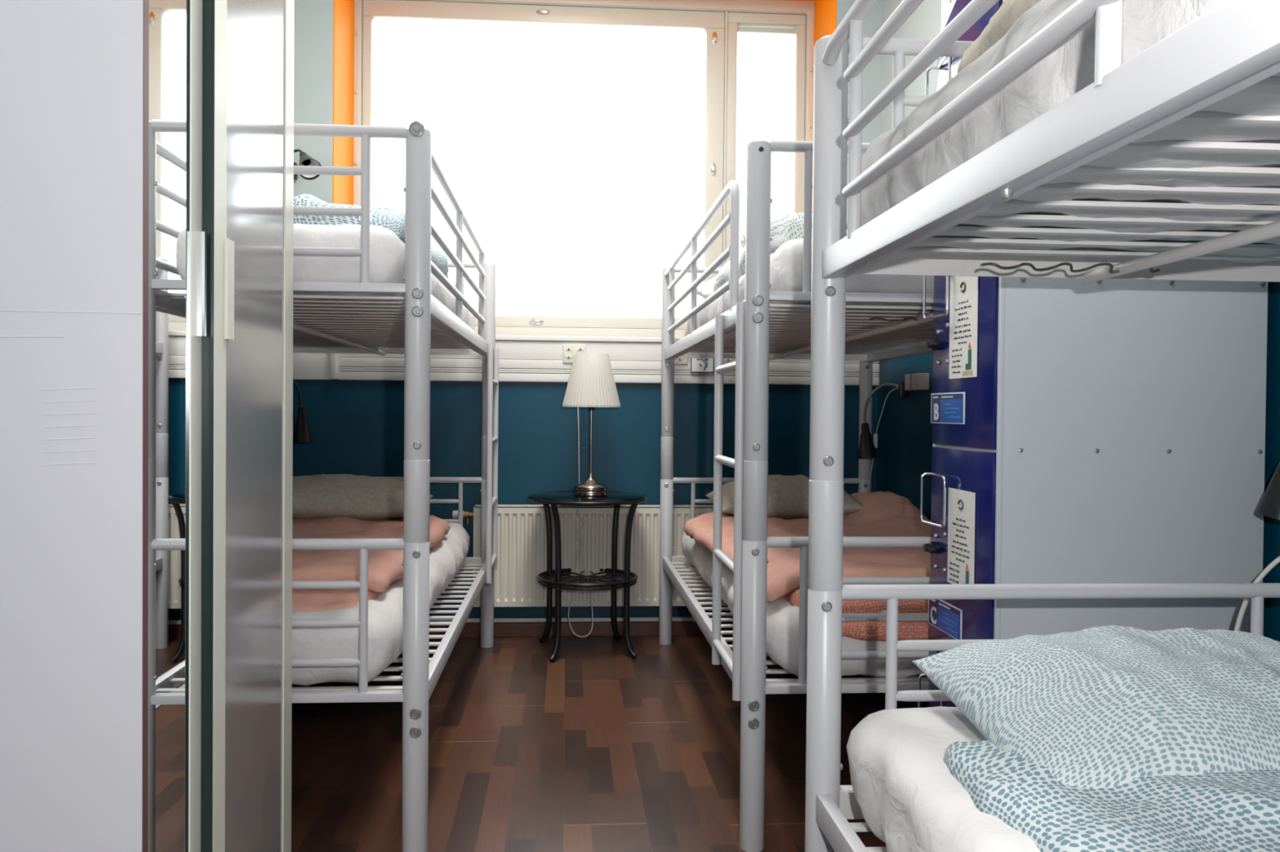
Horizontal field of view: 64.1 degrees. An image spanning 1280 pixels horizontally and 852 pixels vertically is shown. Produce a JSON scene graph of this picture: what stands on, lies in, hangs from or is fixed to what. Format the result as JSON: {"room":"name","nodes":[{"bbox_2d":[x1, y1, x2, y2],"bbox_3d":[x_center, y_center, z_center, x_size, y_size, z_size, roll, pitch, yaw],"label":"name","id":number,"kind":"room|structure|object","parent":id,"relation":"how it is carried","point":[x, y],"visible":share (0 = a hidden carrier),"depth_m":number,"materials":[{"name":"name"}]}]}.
{"room":"dormitory","nodes":[
{"label":"dormitory","id":0,"kind":"room"},
{"bbox_2d":[292,0,882,623],"bbox_3d":[-0.274,-0.640,4.682,2.635,3.100,0.501,0,1,-4],"label":"wall","id":1,"kind":"structure","parent":0,"point":[357,427],"depth_m":4.43,"materials":[{"name":"teal paint"}]},
{"bbox_2d":[293,149,321,180],"bbox_3d":[-1.383,-1.069,4.209,0.092,0.150,0.308,0,1,-29],"label":"reading lamp","id":2,"kind":"object","parent":1,"relation":"attached to","point":[304,159],"visible":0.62,"depth_m":4.14,"materials":[{"name":"black plastic"}]},
{"bbox_2d":[333,335,810,385],"bbox_3d":[-0.248,-0.291,4.675,2.168,0.197,0.530,0,1,-4],"label":"trim","id":3,"kind":"structure","parent":1,"relation":"attached to","point":[498,338],"depth_m":4.41,"materials":[{"name":"white paint"}]},
{"bbox_2d":[562,343,586,363],"bbox_3d":[-0.283,-0.312,4.409,0.100,0.083,0.016,0,1,-4],"label":"wall socket","id":4,"kind":"object","parent":1,"relation":"attached to","point":[569,350],"visible":0.7,"depth_m":4.40,"materials":[{"name":"white plastic"}]},
{"bbox_2d":[429,622,733,637],"bbox_3d":[-0.269,0.885,4.450,2.635,0.058,0.014,0,1,-4],"label":"baseboard","id":5,"kind":"structure","parent":1,"relation":"attached to","point":[636,628],"depth_m":4.44,"materials":[{"name":"black wood"}]},
{"bbox_2d":[429,617,733,622],"bbox_3d":[-0.268,0.842,4.442,2.615,0.021,0.021,0,1,-4],"label":"trim","id":6,"kind":"structure","parent":1,"relation":"attached to","point":[597,619],"depth_m":4.43,"materials":[{"name":"white paint"}]},
{"bbox_2d":[353,0,813,337],"bbox_3d":[-0.256,-1.218,4.887,2.168,1.650,0.138,0,1,-4],"label":"window","id":7,"kind":"structure","parent":1,"relation":"in","point":[719,20],"depth_m":4.87,"materials":[{"name":"white paint"}]},
{"bbox_2d":[735,26,795,257],"bbox_3d":[0.602,-1.227,4.966,0.288,1.401,0.026,0,1,-4],"label":"window pane","id":8,"kind":"object","parent":7,"relation":"attached to","point":[765,55],"visible":0.47,"depth_m":4.96,"materials":[{"name":"white glass"}]},
{"bbox_2d":[293,341,879,385],"bbox_3d":[-0.258,-0.276,4.417,2.635,0.175,0.045,0,1,-4],"label":"windowsill","id":9,"kind":"structure","parent":1,"relation":"attached to","point":[544,357],"depth_m":4.40,"materials":[{"name":"white paint"}]},
{"bbox_2d":[452,504,728,607],"bbox_3d":[-0.078,0.555,4.410,1.440,0.427,0.101,0,1,-4],"label":"radiator","id":10,"kind":"object","parent":1,"relation":"attached to","point":[522,544],"visible":0.59,"depth_m":4.35,"materials":[{"name":"white metal"}]},
{"bbox_2d":[474,504,713,508],"bbox_3d":[-0.030,0.345,4.392,1.345,0.007,0.064,0,1,-4],"label":"grille","id":11,"kind":"object","parent":10,"relation":"attached to","point":[477,506],"depth_m":4.36,"materials":[{"name":"beige metal"}]},
{"bbox_2d":[674,358,688,364],"bbox_3d":[0.172,-0.306,4.441,0.072,0.076,0.016,0,1,-4],"label":"wall socket","id":12,"kind":"object","parent":1,"relation":"attached to","point":[677,361],"visible":0.15,"depth_m":4.44,"materials":[{"name":"white plastic"}]},
{"bbox_2d":[690,358,714,373],"bbox_3d":[0.271,-0.275,4.439,0.102,0.088,0.016,0,1,-4],"label":"framed sign","id":13,"kind":"object","parent":1,"relation":"attached to","point":[697,365],"visible":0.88,"depth_m":4.44,"materials":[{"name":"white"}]},
{"bbox_2d":[723,358,735,364],"bbox_3d":[0.384,-0.305,4.457,0.080,0.076,0.016,0,1,-4],"label":"wall socket","id":14,"kind":"object","parent":1,"relation":"attached to","point":[726,361],"visible":0.16,"depth_m":4.45,"materials":[{"name":"white plastic"}]},
{"bbox_2d":[291,635,928,851],"bbox_3d":[-0.075,1.007,1.745,2.835,0.100,5.460,0,1,-4],"label":"floor","id":15,"kind":"structure","parent":0,"point":[595,748],"depth_m":2.90,"materials":[{"name":"brown laminate"}]},
{"bbox_2d":[0,0,293,851],"bbox_3d":[-1.005,-0.211,1.732,0.641,2.320,0.806,0,1,-4],"label":"wardrobe","id":16,"kind":"object","parent":15,"relation":"on","point":[147,146],"visible":1,"depth_m":1.36,"materials":[{"name":"white"}]},
{"bbox_2d":[291,120,498,851],"bbox_3d":[-0.972,0.130,3.192,0.921,1.594,2.085,0,1,-4],"label":"bunk bed","id":17,"kind":"object","parent":15,"relation":"on","point":[423,314],"visible":0.54,"depth_m":2.20,"materials":[{"name":"silver metal"}]},
{"bbox_2d":[292,522,469,685],"bbox_3d":[-1.000,0.484,3.184,0.795,0.190,1.928,0,1,-4],"label":"mattress","id":18,"kind":"object","parent":17,"relation":"on","point":[385,612],"visible":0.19,"depth_m":2.29,"materials":[{"name":"white fabric"}]},
{"bbox_2d":[292,515,449,611],"bbox_3d":[-1.002,0.379,2.991,0.769,0.137,1.385,0,1,-4],"label":"duvet","id":19,"kind":"object","parent":18,"relation":"on","point":[385,568],"visible":0.29,"depth_m":2.61,"materials":[{"name":"pink fabric"}]},
{"bbox_2d":[292,474,433,519],"bbox_3d":[-1.067,0.253,3.657,0.600,0.161,0.420,0,1,-4],"label":"pillow","id":20,"kind":"object","parent":19,"relation":"on","point":[362,497],"visible":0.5,"depth_m":3.49,"materials":[{"name":"grey fabric"}]},
{"bbox_2d":[293,223,475,340],"bbox_3d":[-0.976,-0.383,3.164,0.777,0.166,1.940,0,1,-4],"label":"mattress","id":21,"kind":"object","parent":17,"relation":"on","point":[387,251],"visible":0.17,"depth_m":2.23,"materials":[{"name":"white fabric"}]},
{"bbox_2d":[293,193,448,279],"bbox_3d":[-0.849,-0.492,2.894,0.542,0.150,0.985,0,1,-4],"label":"duvet","id":22,"kind":"object","parent":21,"relation":"on","point":[393,220],"visible":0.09,"depth_m":2.44,"materials":[{"name":"white fabric"}]},
{"bbox_2d":[527,490,648,662],"bbox_3d":[-0.215,0.601,4.175,0.491,0.638,0.491,0,1,-4],"label":"round side table","id":23,"kind":"object","parent":15,"relation":"on","point":[553,577],"visible":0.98,"depth_m":4.06,"materials":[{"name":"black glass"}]},
{"bbox_2d":[536,568,637,587],"bbox_3d":[-0.215,0.617,4.176,0.413,0.016,0.413,0,1,-4],"label":"shelf","id":24,"kind":"object","parent":23,"relation":"attached to","point":[625,580],"depth_m":4.13,"materials":[{"name":"black metal"}]},
{"bbox_2d":[562,352,620,637],"bbox_3d":[-0.205,0.290,4.233,0.236,1.170,0.361,0,1,-4],"label":"table lamp","id":25,"kind":"object","parent":23,"relation":"on","point":[591,384],"visible":0.96,"depth_m":4.10,"materials":[{"name":"white fabric"}]},
{"bbox_2d":[658,138,933,851],"bbox_3d":[0.604,0.143,3.333,0.919,1.590,2.085,0,1,-4],"label":"bunk bed","id":26,"kind":"object","parent":15,"relation":"on","point":[752,325],"visible":0.52,"depth_m":2.32,"materials":[{"name":"silver metal"}]},
{"bbox_2d":[681,532,923,678],"bbox_3d":[0.625,0.497,3.330,0.812,0.188,1.932,0,1,-4],"label":"mattress","id":27,"kind":"object","parent":26,"relation":"on","point":[782,618],"visible":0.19,"depth_m":2.38,"materials":[{"name":"white fabric"}]},
{"bbox_2d":[684,491,930,641],"bbox_3d":[0.626,0.368,3.110,0.832,0.242,1.590,0,1,-4],"label":"duvet","id":28,"kind":"object","parent":27,"relation":"on","point":[886,513],"visible":0.27,"depth_m":2.74,"materials":[{"name":"pink fabric"}]},
{"bbox_2d":[706,474,864,519],"bbox_3d":[0.527,0.264,3.792,0.520,0.168,0.420,0,1,-4],"label":"pillow","id":29,"kind":"object","parent":28,"relation":"on","point":[788,495],"visible":0.48,"depth_m":3.62,"materials":[{"name":"grey fabric"}]},
{"bbox_2d":[684,238,933,349],"bbox_3d":[0.623,-0.371,3.308,0.778,0.168,1.942,0,1,-4],"label":"mattress","id":30,"kind":"object","parent":26,"relation":"on","point":[786,263],"visible":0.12,"depth_m":2.35,"materials":[{"name":"white fabric"}]},
{"bbox_2d":[697,275,717,298],"bbox_3d":[0.516,-0.539,4.039,0.600,0.167,0.396,0,1,-4],"label":"pillow","id":31,"kind":"object","parent":30,"relation":"on","point":[704,290],"visible":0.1,"depth_m":3.94,"materials":[{"name":"white fabric"}]},
{"bbox_2d":[712,212,847,292],"bbox_3d":[0.587,-0.474,3.027,0.630,0.141,0.980,0,1,-4],"label":"duvet","id":32,"kind":"object","parent":30,"relation":"on","point":[786,228],"visible":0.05,"depth_m":2.54,"materials":[{"name":"white fabric"}]},
{"bbox_2d":[857,381,908,492],"bbox_3d":[0.980,0.074,4.200,0.101,0.509,0.281,0,1,-25],"label":"reading lamp","id":33,"kind":"object","parent":26,"relation":"attached to","point":[867,446],"visible":0.92,"depth_m":4.22,"materials":[{"name":"black plastic"}]},
{"bbox_2d":[873,433,877,448],"bbox_3d":[0.986,0.062,4.284,0.016,0.060,0.016,0,1,-4],"label":"switch","id":34,"kind":"object","parent":33,"relation":"attached to","point":[875,436],"depth_m":4.28,"materials":[{"name":"white plastic"}]},
{"bbox_2d":[868,317,933,323],"bbox_3d":[0.747,-0.253,2.455,0.402,0.012,0.039,0,1,-4],"label":"wire","id":35,"kind":"object","parent":26,"relation":"attached to","point":[872,318],"visible":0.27,"depth_m":2.45,"materials":[{"name":"grey"}]},
{"bbox_2d":[804,0,1279,851],"bbox_3d":[0.798,0.185,0.686,0.906,1.590,2.085,0,1,-4],"label":"bunk bed","id":36,"kind":"object","parent":15,"relation":"on","point":[1233,47],"visible":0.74,"depth_m":1.39,"materials":[{"name":"silver metal"}]},
{"bbox_2d":[846,706,1040,851],"bbox_3d":[0.780,0.536,0.685,0.821,0.182,1.934,0,1,-4],"label":"mattress","id":37,"kind":"object","parent":36,"relation":"on","point":[904,790],"visible":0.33,"depth_m":1.35,"materials":[{"name":"white fabric"}]},
{"bbox_2d":[911,625,1279,789],"bbox_3d":[0.742,0.386,1.383,0.610,0.190,0.456,0,1,-4],"label":"pillow","id":38,"kind":"object","parent":37,"relation":"on","point":[1109,706],"visible":0.83,"depth_m":1.28,"materials":[{"name":"blue fabric"}]},
{"bbox_2d":[943,740,1279,851],"bbox_3d":[0.806,0.436,0.726,0.775,0.093,1.332,0,1,-4],"label":"duvet","id":39,"kind":"object","parent":37,"relation":"on","point":[1232,811],"visible":0.6,"depth_m":1.09,"materials":[{"name":"fabric"}]},
{"bbox_2d":[979,262,1159,273],"bbox_3d":[0.652,-0.240,1.546,0.283,0.012,0.039,0,1,-4],"label":"wire","id":40,"kind":"object","parent":36,"relation":"attached to","point":[1069,264],"visible":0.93,"depth_m":1.54,"materials":[{"name":"grey"}]},
{"bbox_2d":[861,0,1279,262],"bbox_3d":[0.790,-0.333,0.680,0.828,0.179,1.951,0,1,-4],"label":"mattress","id":41,"kind":"object","parent":36,"relation":"on","point":[1068,68],"visible":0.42,"depth_m":1.07,"materials":[{"name":"white fabric"}]},
{"bbox_2d":[957,0,1041,73],"bbox_3d":[0.769,-0.431,0.750,0.686,0.098,1.230,0,1,-4],"label":"duvet","id":42,"kind":"object","parent":41,"relation":"on","point":[1010,11],"visible":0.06,"depth_m":1.16,"materials":[{"name":"grey fabric"}]},
{"bbox_2d":[917,0,1267,707],"bbox_3d":[0.915,0.052,2.130,0.564,1.815,0.356,0,1,-4],"label":"locker","id":43,"kind":"object","parent":15,"relation":"on","point":[1105,431],"visible":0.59,"depth_m":1.96,"materials":[{"name":"grey metal"}]},
{"bbox_2d":[931,600,950,609],"bbox_3d":[0.649,0.385,2.211,0.001,0.003,0.115,0,1,-4],"label":"print","id":44,"kind":"object","parent":43,"relation":"attached to","point":[935,604],"depth_m":2.21,"materials":[{"name":"white"}]},
{"bbox_2d":[933,395,953,398],"bbox_3d":[0.653,-0.062,2.204,0.001,0.003,0.115,0,1,-4],"label":"print","id":45,"kind":"object","parent":43,"relation":"attached to","point":[934,397],"depth_m":2.20,"materials":[{"name":"white paper"}]},
{"bbox_2d":[937,58,961,90],"bbox_3d":[0.658,-0.652,2.175,0.004,0.216,0.145,0,1,-4],"label":"paper notice","id":46,"kind":"object","parent":43,"relation":"attached to","point":[943,80],"visible":0.02,"depth_m":2.19,"materials":[{"name":"grey paper"}]},
{"bbox_2d":[942,612,957,634],"bbox_3d":[0.652,0.414,2.154,0.001,0.030,0.090,0,1,-4],"label":"print","id":47,"kind":"object","parent":43,"relation":"attached to","point":[949,620],"depth_m":2.15,"materials":[{"name":"blue paper"}]},
{"bbox_2d":[944,403,960,417],"bbox_3d":[0.656,-0.032,2.147,0.001,0.030,0.090,0,1,-4],"label":"print","id":48,"kind":"object","parent":43,"relation":"attached to","point":[951,410],"depth_m":2.15,"materials":[{"name":"blue paper"}]},
{"bbox_2d":[941,0,972,31],"bbox_3d":[0.849,-0.957,2.122,0.346,0.200,0.310,0,1,-4],"label":"paper notice","id":49,"kind":"object","parent":43,"relation":"on","point":[950,9],"visible":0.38,"depth_m":2.21,"materials":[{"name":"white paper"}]},
{"bbox_2d":[946,487,975,584],"bbox_3d":[0.657,0.237,2.098,0.004,0.212,0.140,0,1,-4],"label":"paper notice","id":50,"kind":"object","parent":43,"relation":"attached to","point":[962,504],"visible":0.92,"depth_m":2.10,"materials":[{"name":"grey paper"}]},
{"bbox_2d":[948,275,977,378],"bbox_3d":[0.661,-0.207,2.095,0.004,0.216,0.146,0,1,-4],"label":"paper notice","id":51,"kind":"object","parent":43,"relation":"attached to","point":[963,308],"visible":1,"depth_m":2.09,"materials":[{"name":"grey paper"}]},
{"bbox_2d":[876,0,1279,641],"bbox_3d":[1.285,-0.587,2.063,0.100,3.100,5.950,0,1,-4],"label":"wall","id":52,"kind":"structure","parent":0,"point":[904,429],"depth_m":4.00,"materials":[{"name":"teal paint"}]},
{"bbox_2d":[904,373,928,390],"bbox_3d":[1.071,-0.171,3.962,0.046,0.063,0.155,0,1,-4],"label":"wall socket","id":53,"kind":"object","parent":52,"relation":"attached to","point":[917,381],"visible":1,"depth_m":3.89,"materials":[{"name":"white plastic"}]},
{"bbox_2d":[1234,555,1279,631],"bbox_3d":[1.157,0.287,1.716,0.282,0.366,0.096,1,1,37],"label":"power cable","id":54,"kind":"object","parent":52,"relation":"attached to","point":[1277,561],"visible":0.38,"depth_m":1.78,"materials":[{"name":"grey plastic"}]},
{"bbox_2d":[1256,462,1279,519],"bbox_3d":[1.188,0.095,1.846,0.090,0.210,0.154,0,1,-4],"label":"reading lamp","id":55,"kind":"object","parent":52,"relation":"attached to","point":[1268,506],"visible":1,"depth_m":1.86,"materials":[{"name":"black plastic"}]},
{"bbox_3d":[-1.443,-0.607,1.867,0.100,3.100,5.950,0,1,-4],"label":"wall","id":56,"kind":"structure","parent":0,"visible":0},
{"bbox_2d":[293,380,312,442],"bbox_3d":[-1.430,-0.080,4.098,0.231,0.290,0.084,0,1,-12],"label":"reading lamp","id":57,"kind":"object","parent":56,"relation":"attached to","point":[301,433],"visible":0.57,"depth_m":4.09,"materials":[{"name":"black plastic"}]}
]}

